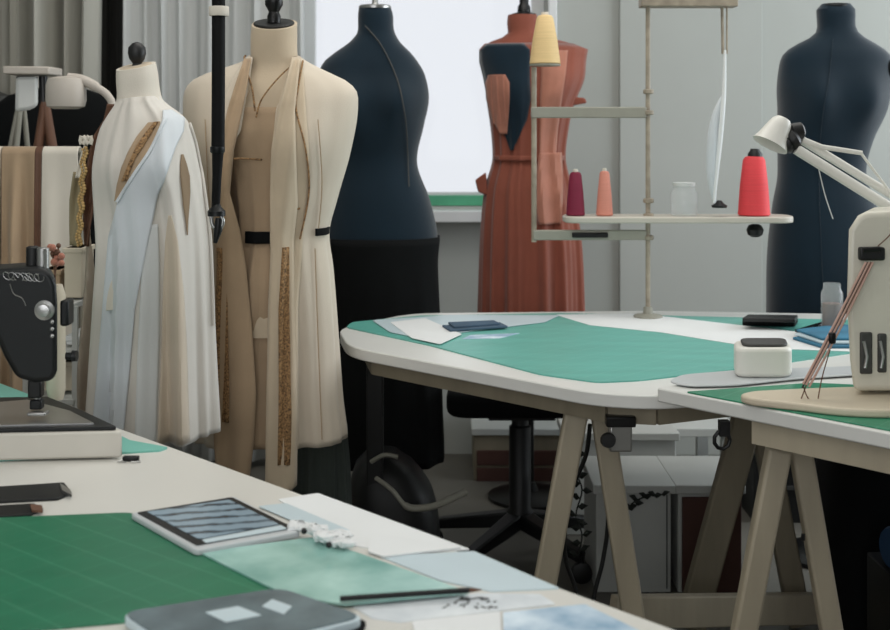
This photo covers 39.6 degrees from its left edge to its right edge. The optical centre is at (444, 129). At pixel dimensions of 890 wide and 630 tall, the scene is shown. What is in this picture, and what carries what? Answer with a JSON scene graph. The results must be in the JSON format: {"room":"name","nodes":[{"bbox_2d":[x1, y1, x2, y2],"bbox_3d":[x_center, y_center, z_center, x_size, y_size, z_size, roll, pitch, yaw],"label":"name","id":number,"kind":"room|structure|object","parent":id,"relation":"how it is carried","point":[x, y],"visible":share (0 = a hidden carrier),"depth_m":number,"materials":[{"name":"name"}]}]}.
{"room":"design studio","nodes":[
{"label":"design studio","id":0,"kind":"room"},
{"bbox_2d":[198,454,818,629],"bbox_3d":[0.000,1.360,1.300,6.600,0.100,7.800,0,0,0],"label":"floor","id":1,"kind":"structure","parent":0,"point":[455,474],"depth_m":4.02,"materials":[{"name":"concrete"}]},
{"bbox_2d":[8,109,29,145],"bbox_3d":[-1.281,0.568,3.638,0.455,1.488,0.186,0,0,-43],"label":"stand","id":2,"kind":"object","parent":1,"relation":"on","point":[20,117],"visible":0.02,"depth_m":3.59,"materials":[{"name":"grey paint"}]},
{"bbox_2d":[3,66,61,145],"bbox_3d":[-1.168,0.570,3.584,0.431,1.492,0.487,0,0,-27],"label":"lamp","id":3,"kind":"object","parent":1,"relation":"on","point":[45,131],"visible":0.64,"depth_m":3.44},
{"bbox_2d":[15,76,37,110],"bbox_3d":[-1.164,-0.100,3.438,0.072,0.098,0.045,0,0,0],"label":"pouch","id":4,"kind":"object","parent":3,"relation":"hanging from","point":[26,96],"visible":1,"depth_m":3.42,"materials":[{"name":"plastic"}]},
{"bbox_2d":[1,149,83,327],"bbox_3d":[-1.236,0.680,3.300,0.574,1.260,0.500,0,0,0],"label":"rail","id":5,"kind":"object","parent":1,"relation":"on","point":[79,150],"visible":0.05,"depth_m":3.29,"materials":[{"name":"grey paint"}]},
{"bbox_2d":[0,146,2,263],"bbox_3d":[-1.331,0.409,3.300,0.306,0.731,0.090,0,0,0],"label":"draped cloth","id":6,"kind":"object","parent":5,"relation":"hanging from","point":[1,147],"visible":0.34,"depth_m":3.33,"materials":[{"name":"beige fabric"}]},
{"bbox_2d":[0,146,36,391],"bbox_3d":[-1.133,0.409,3.298,0.097,0.731,0.113,0,0,0],"label":"draped cloth","id":7,"kind":"object","parent":5,"relation":"hanging from","point":[17,162],"visible":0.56,"depth_m":3.28,"materials":[{"name":"beige fabric"}]},
{"bbox_2d":[34,146,43,246],"bbox_3d":[-1.080,0.409,3.300,0.020,0.731,0.064,0,0,0],"label":"ribbon","id":8,"kind":"object","parent":5,"relation":"hanging from","point":[38,152],"visible":0.37,"depth_m":3.28,"materials":[{"name":"fabric"}]},
{"bbox_2d":[41,146,81,405],"bbox_3d":[-1.022,0.409,3.299,0.098,0.731,0.073,0,0,0],"label":"draped cloth","id":9,"kind":"object","parent":5,"relation":"hanging from","point":[59,163],"visible":0.4,"depth_m":3.28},
{"bbox_2d":[0,0,101,94],"bbox_3d":[-1.809,-0.155,4.720,1.010,2.870,0.280,0,0,0],"label":"curtain","id":10,"kind":"object","parent":1,"relation":"on","point":[66,35],"visible":0.2,"depth_m":4.71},
{"bbox_2d":[23,297,82,407],"bbox_3d":[-0.919,0.857,2.950,0.127,0.906,0.160,0,0,0],"label":"trolley","id":11,"kind":"object","parent":1,"relation":"on","point":[70,397],"visible":0.06,"depth_m":2.87,"materials":[{"name":"white paint"}]},
{"bbox_2d":[49,266,63,286],"bbox_3d":[-0.943,0.369,3.000,0.054,0.069,0.106,0,0,0],"label":"storage box","id":12,"kind":"object","parent":11,"relation":"on","point":[60,269],"visible":0.23,"depth_m":2.95,"materials":[{"name":"beige fabric"}]},
{"bbox_2d":[44,360,71,390],"bbox_3d":[-0.912,0.582,2.980,0.077,0.068,0.126,0,0,0],"label":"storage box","id":13,"kind":"object","parent":11,"relation":"on","point":[68,362],"visible":0.04,"depth_m":2.92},
{"bbox_2d":[63,244,94,297],"bbox_3d":[-0.882,0.339,2.980,0.049,0.118,0.106,0,0,0],"label":"storage box","id":14,"kind":"object","parent":11,"relation":"on","point":[75,257],"visible":0.68,"depth_m":2.93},
{"bbox_2d":[0,88,107,266],"bbox_3d":[-1.314,0.581,4.150,0.433,1.458,0.300,0,0,0],"label":"jacket","id":15,"kind":"object","parent":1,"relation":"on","point":[69,124],"visible":0.13,"depth_m":4.06,"materials":[{"name":"black fabric"}]},
{"bbox_2d":[45,73,115,108],"bbox_3d":[-0.883,0.583,3.100,0.234,1.453,0.131,0,0,0],"label":"desk lamp","id":16,"kind":"object","parent":1,"relation":"on","point":[69,91],"visible":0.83,"depth_m":3.07,"materials":[{"name":"white metal"}]},
{"bbox_2d":[101,0,122,100],"bbox_3d":[-1.315,-0.155,4.908,0.146,2.870,0.065,0,0,0],"label":"curtain","id":17,"kind":"object","parent":1,"relation":"on","point":[112,10],"visible":0.06,"depth_m":4.92,"materials":[{"name":"black fabric"}]},
{"bbox_2d":[106,42,161,310],"bbox_3d":[-0.636,0.563,2.620,0.300,1.494,0.300,0,0,0],"label":"dress form","id":18,"kind":"object","parent":1,"relation":"on","point":[140,78],"visible":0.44,"depth_m":2.58,"materials":[{"name":"fabric"}]},
{"bbox_2d":[83,104,113,245],"bbox_3d":[-0.787,0.102,2.802,0.070,0.323,0.028,0,0,0],"label":"strap","id":19,"kind":"object","parent":18,"relation":"hanging from","point":[88,197],"visible":0.56,"depth_m":2.80,"materials":[{"name":"brown leather"}]},
{"bbox_2d":[69,172,82,245],"bbox_3d":[-0.854,0.183,2.862,0.039,0.172,0.028,0,0,0],"label":"hanging cloth","id":20,"kind":"object","parent":19,"relation":"hanging from","point":[74,192],"visible":0.5,"depth_m":2.87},
{"bbox_2d":[75,146,88,246],"bbox_3d":[-0.817,0.150,2.780,0.032,0.227,0.008,0,0,0],"label":"trim","id":21,"kind":"structure","parent":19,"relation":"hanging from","point":[85,153],"depth_m":2.78,"materials":[{"name":"gold metal"}]},
{"bbox_2d":[79,135,92,145],"bbox_3d":[-0.807,0.023,2.780,0.034,0.025,0.010,0,0,0],"label":"ribbon bow","id":22,"kind":"object","parent":21,"relation":"attached to","point":[84,140],"visible":1,"depth_m":2.78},
{"bbox_2d":[77,229,94,411],"bbox_3d":[-0.818,0.491,2.822,0.043,0.525,0.044,0,0,0],"label":"ribbon","id":23,"kind":"object","parent":19,"relation":"hanging from","point":[85,330],"visible":0.46,"depth_m":2.81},
{"bbox_2d":[85,96,220,446],"bbox_3d":[-0.619,0.296,2.618,0.278,0.738,0.271,0,0,-14],"label":"dress","id":24,"kind":"object","parent":18,"relation":"on","point":[153,368],"visible":0.98,"depth_m":2.52,"materials":[{"name":"beige fabric"}]},
{"bbox_2d":[123,0,304,461],"bbox_3d":[-0.893,-0.155,4.805,0.730,2.870,0.098,0,0,0],"label":"curtain","id":25,"kind":"object","parent":1,"relation":"on","point":[176,35],"visible":0.16,"depth_m":4.80,"materials":[{"name":"fabric"}]},
{"bbox_2d":[245,0,297,337],"bbox_3d":[-0.403,0.451,2.900,0.314,1.719,0.300,0,0,0],"label":"dress form","id":26,"kind":"object","parent":1,"relation":"on","point":[273,38],"visible":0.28,"depth_m":2.85,"materials":[{"name":"beige fabric"}]},
{"bbox_2d":[230,107,276,449],"bbox_3d":[-0.403,0.335,2.895,0.299,0.774,0.273,0,0,0],"label":"dress","id":27,"kind":"object","parent":26,"relation":"attached to","point":[250,180],"visible":0.25,"depth_m":2.79,"materials":[{"name":"beige fabric"}]},
{"bbox_2d":[183,55,357,448],"bbox_3d":[-0.408,0.273,2.890,0.408,0.899,0.317,0,0,0],"label":"coat","id":28,"kind":"object","parent":26,"relation":"hanging from","point":[326,108],"visible":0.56,"depth_m":2.81,"materials":[{"name":"beige fabric"}]},
{"bbox_2d":[213,58,255,475],"bbox_3d":[-0.469,0.332,2.773,0.110,0.993,0.083,0,0,-40],"label":"scarf","id":29,"kind":"object","parent":28,"relation":"attached to","point":[234,444],"visible":0.76,"depth_m":2.77,"materials":[{"name":"beige fabric"}]},
{"bbox_2d":[265,58,299,490],"bbox_3d":[-0.367,0.334,2.779,0.074,0.996,0.123,0,0,-3],"label":"scarf","id":30,"kind":"object","parent":28,"relation":"attached to","point":[281,389],"visible":0.91,"depth_m":2.76,"materials":[{"name":"beige fabric"}]},
{"bbox_2d":[292,424,351,504],"bbox_3d":[-0.331,1.032,3.171,0.212,0.551,0.173,0,0,0],"label":"skirt","id":31,"kind":"object","parent":1,"relation":"on","point":[326,471],"visible":0.16,"depth_m":3.12,"materials":[{"name":"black fabric"}]},
{"bbox_2d":[0,428,672,629],"bbox_3d":[-0.723,0.918,1.572,1.048,0.784,2.762,0,0,-43],"label":"work table","id":32,"kind":"object","parent":1,"relation":"on","point":[170,477],"visible":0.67,"depth_m":1.81,"materials":[{"name":"white laminate"}]},
{"bbox_2d":[0,503,42,516],"bbox_3d":[-0.622,0.522,1.696,0.140,0.007,0.056,0,0,-13],"label":"tool case","id":33,"kind":"object","parent":32,"relation":"on","point":[30,509],"visible":1,"depth_m":1.70,"materials":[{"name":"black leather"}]},
{"bbox_2d":[0,482,71,503],"bbox_3d":[-0.631,0.522,1.774,0.187,0.008,0.084,0,0,-14],"label":"tool case","id":34,"kind":"object","parent":32,"relation":"on","point":[46,491],"visible":1,"depth_m":1.77,"materials":[{"name":"plastic"}]},
{"bbox_2d":[0,384,166,460],"bbox_3d":[-1.057,0.524,2.390,0.426,0.003,1.338,0,0,-42],"label":"cutting mat","id":35,"kind":"object","parent":32,"relation":"on","point":[128,446],"visible":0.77,"depth_m":2.06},
{"bbox_2d":[46,243,65,400],"bbox_3d":[-0.751,0.371,2.398,0.045,0.304,0.036,0,0,21],"label":"dried flowers","id":36,"kind":"object","parent":35,"relation":"on","point":[55,387],"visible":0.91,"depth_m":2.39,"materials":[{"name":"brown plant"}]},
{"bbox_2d":[0,246,121,459],"bbox_3d":[-0.895,0.357,2.065,0.738,0.332,0.260,0,0,-6],"label":"sewing machine","id":37,"kind":"object","parent":35,"relation":"on","point":[34,426],"visible":1,"depth_m":1.99,"materials":[{"name":"black metal"}]},
{"bbox_2d":[117,455,140,462],"bbox_3d":[-0.499,0.522,1.959,0.038,0.008,0.020,0,0,0],"label":"paper clip","id":38,"kind":"object","parent":32,"relation":"on","point":[126,458],"visible":1,"depth_m":1.96,"materials":[{"name":"black metal"}]},
{"bbox_2d":[0,512,331,629],"bbox_3d":[-0.575,0.524,1.455,0.989,0.003,0.431,0,0,-8],"label":"cutting mat","id":39,"kind":"object","parent":32,"relation":"on","point":[57,572],"visible":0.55,"depth_m":1.46,"materials":[{"name":"plastic"}]},
{"bbox_2d":[202,537,468,605],"bbox_3d":[-0.142,0.521,1.454,0.328,0.002,0.148,0,0,44],"label":"sheet","id":40,"kind":"object","parent":39,"relation":"on","point":[307,567],"visible":0.81,"depth_m":1.46,"materials":[{"name":"paper"}]},
{"bbox_2d":[287,520,356,548],"bbox_3d":[-0.157,0.512,1.569,0.121,0.018,0.043,0,0,35],"label":"crumpled tissue","id":41,"kind":"object","parent":40,"relation":"on","point":[337,537],"visible":0.95,"depth_m":1.55,"materials":[{"name":"white paper"}]},
{"bbox_2d":[132,497,299,554],"bbox_3d":[-0.303,0.518,1.625,0.147,0.010,0.202,0,0,-37],"label":"tablet","id":42,"kind":"object","parent":32,"relation":"on","point":[199,528],"visible":1,"depth_m":1.60,"materials":[{"name":"white plastic"}]},
{"bbox_2d":[125,589,359,629],"bbox_3d":[-0.214,0.518,1.306,0.209,0.011,0.151,0,0,-33],"label":"laptop","id":43,"kind":"object","parent":32,"relation":"on","point":[271,609],"visible":1,"depth_m":1.30,"materials":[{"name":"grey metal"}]},
{"bbox_2d":[206,606,260,621],"bbox_3d":[-0.224,0.512,1.309,0.050,0.001,0.036,0,0,-28],"label":"photo","id":44,"kind":"object","parent":43,"relation":"on","point":[213,613],"depth_m":1.31,"materials":[{"name":"white paper"}]},
{"bbox_2d":[263,599,291,613],"bbox_3d":[-0.180,0.512,1.329,0.040,0.001,0.021,0,0,39],"label":"photo","id":45,"kind":"object","parent":43,"relation":"on","point":[270,606],"depth_m":1.33,"materials":[{"name":"white paper"}]},
{"bbox_2d":[259,503,348,529],"bbox_3d":[-0.190,0.524,1.669,0.037,0.001,0.168,0,0,-41],"label":"paper sheet","id":46,"kind":"object","parent":32,"relation":"on","point":[285,510],"visible":0.64,"depth_m":1.68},
{"bbox_2d":[279,493,468,552],"bbox_3d":[-0.118,0.525,1.639,0.100,0.002,0.334,0,0,-42],"label":"paper sheet","id":47,"kind":"object","parent":32,"relation":"on","point":[361,523],"visible":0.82,"depth_m":1.66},
{"bbox_2d":[368,534,460,556],"bbox_3d":[-0.039,0.523,1.556,0.117,0.002,0.081,0,0,0],"label":"paper sheet","id":48,"kind":"object","parent":47,"relation":"on","point":[379,545],"visible":1,"depth_m":1.55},
{"bbox_2d":[353,593,554,622],"bbox_3d":[0.011,0.525,1.364,0.218,0.001,0.057,0,0,-15],"label":"paper sheet","id":49,"kind":"object","parent":32,"relation":"on","point":[428,608],"visible":1,"depth_m":1.36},
{"bbox_2d":[340,587,481,601],"bbox_3d":[-0.037,0.515,1.373,0.159,0.006,0.006,0,0,-10],"label":"pencil","id":50,"kind":"object","parent":49,"relation":"on","point":[466,589],"visible":1,"depth_m":1.37,"materials":[{"name":"black wood"}]},
{"bbox_2d":[442,596,497,609],"bbox_3d":[0.028,0.525,1.372,0.061,0.001,0.038,0,0,0],"label":"sketch","id":51,"kind":"object","parent":49,"relation":"on","point":[462,597],"visible":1,"depth_m":1.38,"materials":[{"name":"grey paper"}]},
{"bbox_2d":[412,611,500,629],"bbox_3d":[0.013,0.524,1.290,0.095,0.001,0.112,0,0,0],"label":"paper sheet","id":52,"kind":"object","parent":32,"relation":"on","point":[489,620],"visible":1,"depth_m":1.31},
{"bbox_2d":[381,551,558,591],"bbox_3d":[0.031,0.525,1.473,0.098,0.002,0.219,0,0,-42],"label":"paper sheet","id":53,"kind":"object","parent":32,"relation":"on","point":[472,569],"visible":1,"depth_m":1.47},
{"bbox_2d":[503,604,636,629],"bbox_3d":[0.138,0.524,1.294,0.156,0.001,0.143,0,0,0],"label":"paper sheet","id":54,"kind":"object","parent":32,"relation":"on","point":[582,616],"visible":1,"depth_m":1.32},
{"bbox_2d":[321,0,437,239],"bbox_3d":[-0.203,0.444,3.780,0.364,1.733,0.299,0,0,5],"label":"dress form","id":55,"kind":"object","parent":1,"relation":"on","point":[375,201],"visible":0.73,"depth_m":3.68,"materials":[{"name":"fabric"}]},
{"bbox_2d":[330,235,443,470],"bbox_3d":[-0.205,0.664,3.776,0.415,0.679,0.345,0,0,0],"label":"skirt","id":56,"kind":"object","parent":55,"relation":"attached to","point":[375,279],"visible":0.54,"depth_m":3.64,"materials":[{"name":"black fabric"}]},
{"bbox_2d":[365,25,409,186],"bbox_3d":[-0.165,-0.074,3.708,0.150,0.485,0.062,0,0,37],"label":"cord","id":57,"kind":"object","parent":55,"relation":"hanging from","point":[365,25],"visible":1,"depth_m":3.69,"materials":[{"name":"grey fabric"}]},
{"bbox_2d":[351,446,467,537],"bbox_3d":[-0.126,1.088,3.418,0.278,0.444,0.364,0,0,-22],"label":"vacuum cleaner","id":58,"kind":"object","parent":1,"relation":"on","point":[405,495],"visible":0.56,"depth_m":3.34,"materials":[{"name":"black plastic"}]},
{"bbox_2d":[470,418,559,480],"bbox_3d":[0.291,1.248,4.776,0.386,0.268,0.358,0,0,0],"label":"base cabinet","id":59,"kind":"object","parent":1,"relation":"on","point":[490,439],"visible":0.34,"depth_m":4.61,"materials":[{"name":"brown wood"}]},
{"bbox_2d":[439,390,591,583],"bbox_3d":[0.231,1.040,3.827,0.593,0.540,0.530,0,0,0],"label":"office chair","id":60,"kind":"object","parent":1,"relation":"on","point":[502,524],"visible":0.54,"depth_m":3.73,"materials":[{"name":"black plastic"}]},
{"bbox_2d":[488,0,567,509],"bbox_3d":[0.306,0.400,4.399,0.307,1.819,0.306,0,0,-45],"label":"mannequin","id":61,"kind":"object","parent":1,"relation":"on","point":[520,24],"visible":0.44,"depth_m":4.36,"materials":[{"name":"red fabric"}]},
{"bbox_2d":[475,42,587,312],"bbox_3d":[0.307,0.301,4.396,0.411,1.214,0.402,0,0,0],"label":"dress","id":62,"kind":"object","parent":61,"relation":"attached to","point":[516,273],"visible":0.72,"depth_m":4.28,"materials":[{"name":"fabric"}]},
{"bbox_2d":[537,152,562,224],"bbox_3d":[0.368,0.201,4.268,0.120,0.246,0.054,0,0,-28],"label":"drape","id":63,"kind":"object","parent":62,"relation":"hanging from","point":[549,164],"depth_m":4.26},
{"bbox_2d":[340,311,849,485],"bbox_3d":[0.631,0.918,3.023,1.810,0.784,1.148,0,0,0],"label":"table","id":64,"kind":"object","parent":1,"relation":"on","point":[383,356],"visible":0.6,"depth_m":2.77,"materials":[{"name":"white laminate"}]},
{"bbox_2d":[568,420,591,557],"bbox_3d":[0.358,0.862,3.297,0.073,0.558,0.010,0,0,0],"label":"trailing vine","id":65,"kind":"object","parent":64,"relation":"hanging from","point":[585,490],"visible":0.57,"depth_m":3.30,"materials":[{"name":"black plant"}]},
{"bbox_2d":[347,313,849,382],"bbox_3d":[0.440,0.524,3.050,1.401,0.003,0.963,0,0,0],"label":"cutting mat","id":66,"kind":"object","parent":64,"relation":"on","point":[558,347],"visible":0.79,"depth_m":2.95,"materials":[{"name":"plastic"}]},
{"bbox_2d":[373,315,558,335],"bbox_3d":[0.051,0.521,3.380,0.542,0.001,0.313,0,0,-38],"label":"paper","id":67,"kind":"object","parent":66,"relation":"on","point":[509,320],"visible":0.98,"depth_m":3.40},
{"bbox_2d":[391,318,460,343],"bbox_3d":[-0.051,0.520,3.201,0.138,0.001,0.399,0,0,-20],"label":"paper","id":68,"kind":"object","parent":67,"relation":"on","point":[423,329],"visible":1,"depth_m":3.20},
{"bbox_2d":[442,320,507,331],"bbox_3d":[0.079,0.514,3.248,0.165,0.010,0.097,0,0,-16],"label":"swatch","id":69,"kind":"object","parent":67,"relation":"on","point":[486,324],"visible":1,"depth_m":3.24,"materials":[{"name":"fabric"}]},
{"bbox_2d":[463,333,518,338],"bbox_3d":[0.118,0.522,3.128,0.164,0.001,0.061,0,0,-13],"label":"fabric piece","id":70,"kind":"object","parent":66,"relation":"on","point":[484,336],"visible":1,"depth_m":3.12,"materials":[{"name":"blue fabric"}]},
{"bbox_2d":[558,314,849,351],"bbox_3d":[0.680,0.522,3.225,0.899,0.001,0.281,0,0,44],"label":"paper","id":71,"kind":"object","parent":66,"relation":"on","point":[706,330],"visible":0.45,"depth_m":3.25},
{"bbox_2d":[529,0,792,318],"bbox_3d":[0.603,-0.059,3.464,0.736,1.163,0.132,0,0,0],"label":"stand","id":72,"kind":"object","parent":71,"relation":"on","point":[753,230],"visible":0.98,"depth_m":3.44,"materials":[{"name":"beige metal"}]},
{"bbox_2d":[530,12,559,63],"bbox_3d":[0.279,-0.256,3.450,0.086,0.146,0.086,0,0,0],"label":"thread cone","id":73,"kind":"object","parent":72,"relation":"on","point":[544,49],"visible":0.93,"depth_m":3.42,"materials":[{"name":"fabric"}]},
{"bbox_2d":[566,169,584,215],"bbox_3d":[0.364,0.174,3.450,0.053,0.129,0.053,0,0,0],"label":"thread cone","id":74,"kind":"object","parent":72,"relation":"on","point":[575,196],"visible":1,"depth_m":3.43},
{"bbox_2d":[596,168,612,215],"bbox_3d":[0.445,0.172,3.450,0.047,0.132,0.047,0,0,0],"label":"thread cone","id":75,"kind":"object","parent":72,"relation":"on","point":[604,207],"visible":1,"depth_m":3.43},
{"bbox_2d":[562,200,792,222],"bbox_3d":[0.650,0.226,3.464,0.641,0.062,0.132,0,0,0],"label":"tray","id":76,"kind":"object","parent":72,"relation":"on","point":[648,217],"depth_m":3.40,"materials":[{"name":"beige plastic"}]},
{"bbox_2d":[673,182,694,186],"bbox_3d":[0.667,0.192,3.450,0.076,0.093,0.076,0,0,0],"label":"lid","id":77,"kind":"object","parent":72,"relation":"on","point":[681,184],"visible":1,"depth_m":3.42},
{"bbox_2d":[706,50,725,202],"bbox_3d":[0.744,-0.009,3.395,0.053,0.421,0.036,0,0,35],"label":"thread hank","id":78,"kind":"object","parent":72,"relation":"hanging from","point":[716,125],"visible":1,"depth_m":3.39,"materials":[{"name":"white fabric"}]},
{"bbox_2d":[738,149,770,215],"bbox_3d":[0.862,0.145,3.450,0.089,0.186,0.089,0,0,0],"label":"thread cone","id":79,"kind":"object","parent":72,"relation":"on","point":[754,190],"visible":1,"depth_m":3.42,"materials":[{"name":"red fabric"}]},
{"bbox_2d":[793,324,848,347],"bbox_3d":[0.964,0.512,3.078,0.181,0.018,0.283,0,0,22],"label":"folded cloth","id":80,"kind":"object","parent":71,"relation":"on","point":[815,336],"visible":0.38,"depth_m":3.04,"materials":[{"name":"blue fabric"}]},
{"bbox_2d":[742,314,797,325],"bbox_3d":[0.867,0.506,3.291,0.161,0.030,0.141,0,0,7],"label":"case","id":81,"kind":"object","parent":66,"relation":"on","point":[751,319],"visible":1,"depth_m":3.26,"materials":[{"name":"black paint"}]},
{"bbox_2d":[822,302,841,325],"bbox_3d":[1.002,0.459,3.200,0.056,0.125,0.056,0,0,0],"label":"glass jar","id":82,"kind":"object","parent":66,"relation":"on","point":[830,310],"visible":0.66,"depth_m":3.18,"materials":[{"name":"clear glass"}]},
{"bbox_2d":[592,519,608,601],"bbox_3d":[0.347,0.985,2.800,0.056,0.613,0.010,0,0,0],"label":"cable","id":83,"kind":"object","parent":64,"relation":"hanging from","point":[606,538],"visible":0.33,"depth_m":2.80,"materials":[{"name":"black plastic"}]},
{"bbox_2d":[600,413,635,451],"bbox_3d":[0.350,0.617,2.515,0.073,0.073,0.050,0,0,0],"label":"clamp","id":84,"kind":"object","parent":64,"relation":"attached to","point":[618,438],"visible":1,"depth_m":2.50,"materials":[{"name":"metal"}]},
{"bbox_2d":[557,418,679,534],"bbox_3d":[0.570,1.144,4.105,0.376,0.333,0.240,0,0,0],"label":"base cabinet","id":85,"kind":"object","parent":1,"relation":"on","point":[647,440],"visible":0.27,"depth_m":4.00,"materials":[{"name":"white paint"}]},
{"bbox_2d":[581,456,674,591],"bbox_3d":[0.534,1.156,3.645,0.232,0.308,0.320,0,0,0],"label":"base cabinet","id":86,"kind":"object","parent":1,"relation":"on","point":[650,521],"visible":0.8,"depth_m":3.50,"materials":[{"name":"paint"}]},
{"bbox_2d":[628,490,669,510],"bbox_3d":[0.559,1.048,3.485,0.152,0.068,0.010,0,0,0],"label":"trailing vine","id":87,"kind":"object","parent":86,"relation":"hanging from","point":[649,494],"visible":0.84,"depth_m":3.48,"materials":[{"name":"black plant"}]},
{"bbox_2d":[534,414,817,629],"bbox_3d":[0.552,0.930,2.953,1.062,0.772,0.323,0,0,-43],"label":"trestle","id":88,"kind":"object","parent":1,"relation":"on","point":[699,606],"visible":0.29,"depth_m":2.97,"materials":[{"name":"paint"}]},
{"bbox_2d":[563,423,591,594],"bbox_3d":[0.294,0.950,2.750,0.067,0.592,0.010,0,0,0],"label":"cable","id":89,"kind":"object","parent":88,"relation":"hanging from","point":[589,427],"visible":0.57,"depth_m":2.75,"materials":[{"name":"black plastic"}]},
{"bbox_2d":[656,456,745,592],"bbox_3d":[0.749,1.156,3.645,0.198,0.308,0.320,0,0,0],"label":"base cabinet","id":90,"kind":"object","parent":1,"relation":"on","point":[692,477],"visible":0.5,"depth_m":3.49,"materials":[{"name":"white paint"}]},
{"bbox_2d":[673,417,729,455],"bbox_3d":[0.818,1.168,4.500,0.383,0.284,0.500,0,0,0],"label":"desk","id":91,"kind":"object","parent":1,"relation":"on","point":[700,429],"visible":0.06,"depth_m":4.29,"materials":[{"name":"white paint"}]},
{"bbox_2d":[741,452,815,522],"bbox_3d":[1.193,1.192,4.315,0.347,0.237,0.420,0,0,0],"label":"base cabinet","id":92,"kind":"object","parent":1,"relation":"on","point":[748,499],"visible":0.12,"depth_m":4.12,"materials":[{"name":"wood"}]},
{"bbox_2d":[730,447,842,629],"bbox_3d":[0.930,0.941,2.544,1.097,0.833,0.346,0,0,-24],"label":"trestle","id":93,"kind":"object","parent":1,"relation":"on","point":[772,482],"visible":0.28,"depth_m":2.28,"materials":[{"name":"paint"}]},
{"bbox_2d":[658,361,889,473],"bbox_3d":[1.254,0.530,2.164,0.980,0.071,1.445,0,0,-42],"label":"table","id":94,"kind":"object","parent":93,"relation":"on","point":[830,440],"visible":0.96,"depth_m":2.16,"materials":[{"name":"white laminate"}]},
{"bbox_2d":[713,419,731,450],"bbox_3d":[0.549,0.606,2.450,0.038,0.060,0.020,0,0,0],"label":"clip","id":95,"kind":"object","parent":94,"relation":"attached to","point":[723,430],"visible":1,"depth_m":2.45,"materials":[{"name":"black plastic"}]},
{"bbox_2d":[671,366,851,386],"bbox_3d":[0.650,0.490,2.472,0.446,0.004,0.120,0,0,-20],"label":"board","id":96,"kind":"object","parent":94,"relation":"on","point":[720,378],"visible":0.66,"depth_m":2.44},
{"bbox_2d":[734,338,791,376],"bbox_3d":[0.637,0.455,2.480,0.124,0.064,0.100,0,0,0],"label":"caddy","id":97,"kind":"object","parent":96,"relation":"on","point":[753,357],"visible":1,"depth_m":2.43,"materials":[{"name":"plastic"}]},
{"bbox_2d":[687,383,889,430],"bbox_3d":[0.817,0.493,2.165,0.791,0.003,0.562,0,0,23],"label":"cutting mat","id":98,"kind":"object","parent":94,"relation":"on","point":[731,394],"visible":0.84,"depth_m":2.28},
{"bbox_2d":[741,207,889,417],"bbox_3d":[0.822,0.318,2.229,0.575,0.348,0.242,0,0,0],"label":"machine","id":99,"kind":"object","parent":98,"relation":"on","point":[869,316],"visible":0.99,"depth_m":2.22,"materials":[{"name":"beige plastic"}]},
{"bbox_2d":[801,234,889,398],"bbox_3d":[0.723,0.311,2.200,0.188,0.356,0.018,0,0,-2],"label":"thread","id":100,"kind":"object","parent":99,"relation":"hanging from","point":[858,284],"visible":0.95,"depth_m":2.20,"materials":[{"name":"brown fabric"}]},
{"bbox_2d":[753,115,889,218],"bbox_3d":[0.932,0.233,2.450,0.634,0.524,0.256,0,0,-25],"label":"desk lamp","id":101,"kind":"object","parent":94,"relation":"on","point":[778,135],"visible":1,"depth_m":2.40,"materials":[{"name":"white metal"}]},
{"bbox_2d":[766,3,889,568],"bbox_3d":[1.188,0.460,3.800,0.390,1.700,0.299,0,0,-5],"label":"mannequin","id":102,"kind":"object","parent":1,"relation":"on","point":[835,82],"visible":0.62,"depth_m":3.70,"materials":[{"name":"blue fabric"}]},
{"bbox_2d":[815,458,889,629],"bbox_3d":[1.193,1.048,3.216,0.430,0.656,0.407,0,0,0],"label":"cloth","id":103,"kind":"object","parent":1,"relation":"on","point":[855,500],"visible":0.41,"depth_m":3.07,"materials":[{"name":"black fabric"}]},
{"bbox_2d":[867,526,889,629],"bbox_3d":[1.190,1.115,2.902,0.340,0.391,0.176,0,0,0],"label":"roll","id":104,"kind":"object","parent":1,"relation":"on","point":[878,563],"visible":1,"depth_m":2.90,"materials":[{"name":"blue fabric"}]},
{"bbox_2d":[432,0,889,453],"bbox_3d":[0.000,-0.190,5.090,6.200,3.000,0.180,0,0,0],"label":"wall","id":105,"kind":"structure","parent":0,"point":[592,145],"depth_m":5.00,"materials":[{"name":"paint"}]},
{"bbox_2d":[304,0,543,194],"bbox_3d":[-0.089,-0.366,5.130,0.995,1.347,0.060,0,0,0],"label":"window","id":106,"kind":"structure","parent":105,"relation":"in","point":[537,6],"depth_m":5.10,"materials":[{"name":"paint"}]},
{"bbox_2d":[433,209,481,221],"bbox_3d":[-0.089,0.342,4.965,1.095,0.045,0.170,0,0,0],"label":"trim","id":107,"kind":"structure","parent":105,"relation":"attached to","point":[441,215],"depth_m":4.88,"materials":[{"name":"paint"}]},
{"bbox_2d":[429,195,482,205],"bbox_3d":[0.040,0.285,5.020,0.260,0.042,0.050,0,0,0],"label":"board","id":108,"kind":"object","parent":107,"relation":"on","point":[436,200],"visible":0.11,"depth_m":5.00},
{"bbox_2d":[548,0,556,34],"bbox_3d":[0.433,-0.290,4.980,0.035,2.600,0.040,0,0,0],"label":"trim","id":109,"kind":"structure","parent":105,"relation":"attached to","point":[552,4],"depth_m":4.96,"materials":[{"name":"paint"}]},
{"bbox_2d":[619,0,761,454],"bbox_3d":[0.991,-0.190,4.987,0.574,3.000,0.025,0,0,0],"label":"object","id":110,"kind":"structure","parent":105,"relation":"attached to","point":[697,267],"depth_m":4.97,"materials":[{"name":"paint"}]},
{"bbox_3d":[0.000,-1.740,1.300,6.600,0.100,7.800,0,0,0],"label":"ceiling","id":111,"kind":"structure","parent":0,"visible":0},
{"bbox_2d":[207,0,228,242],"bbox_3d":[-0.453,-0.732,2.470,0.100,1.917,0.100,0,0,0],"label":"pole","id":112,"kind":"object","parent":111,"relation":"hanging from","point":[218,10],"visible":1,"depth_m":2.46,"materials":[{"name":"metal"}]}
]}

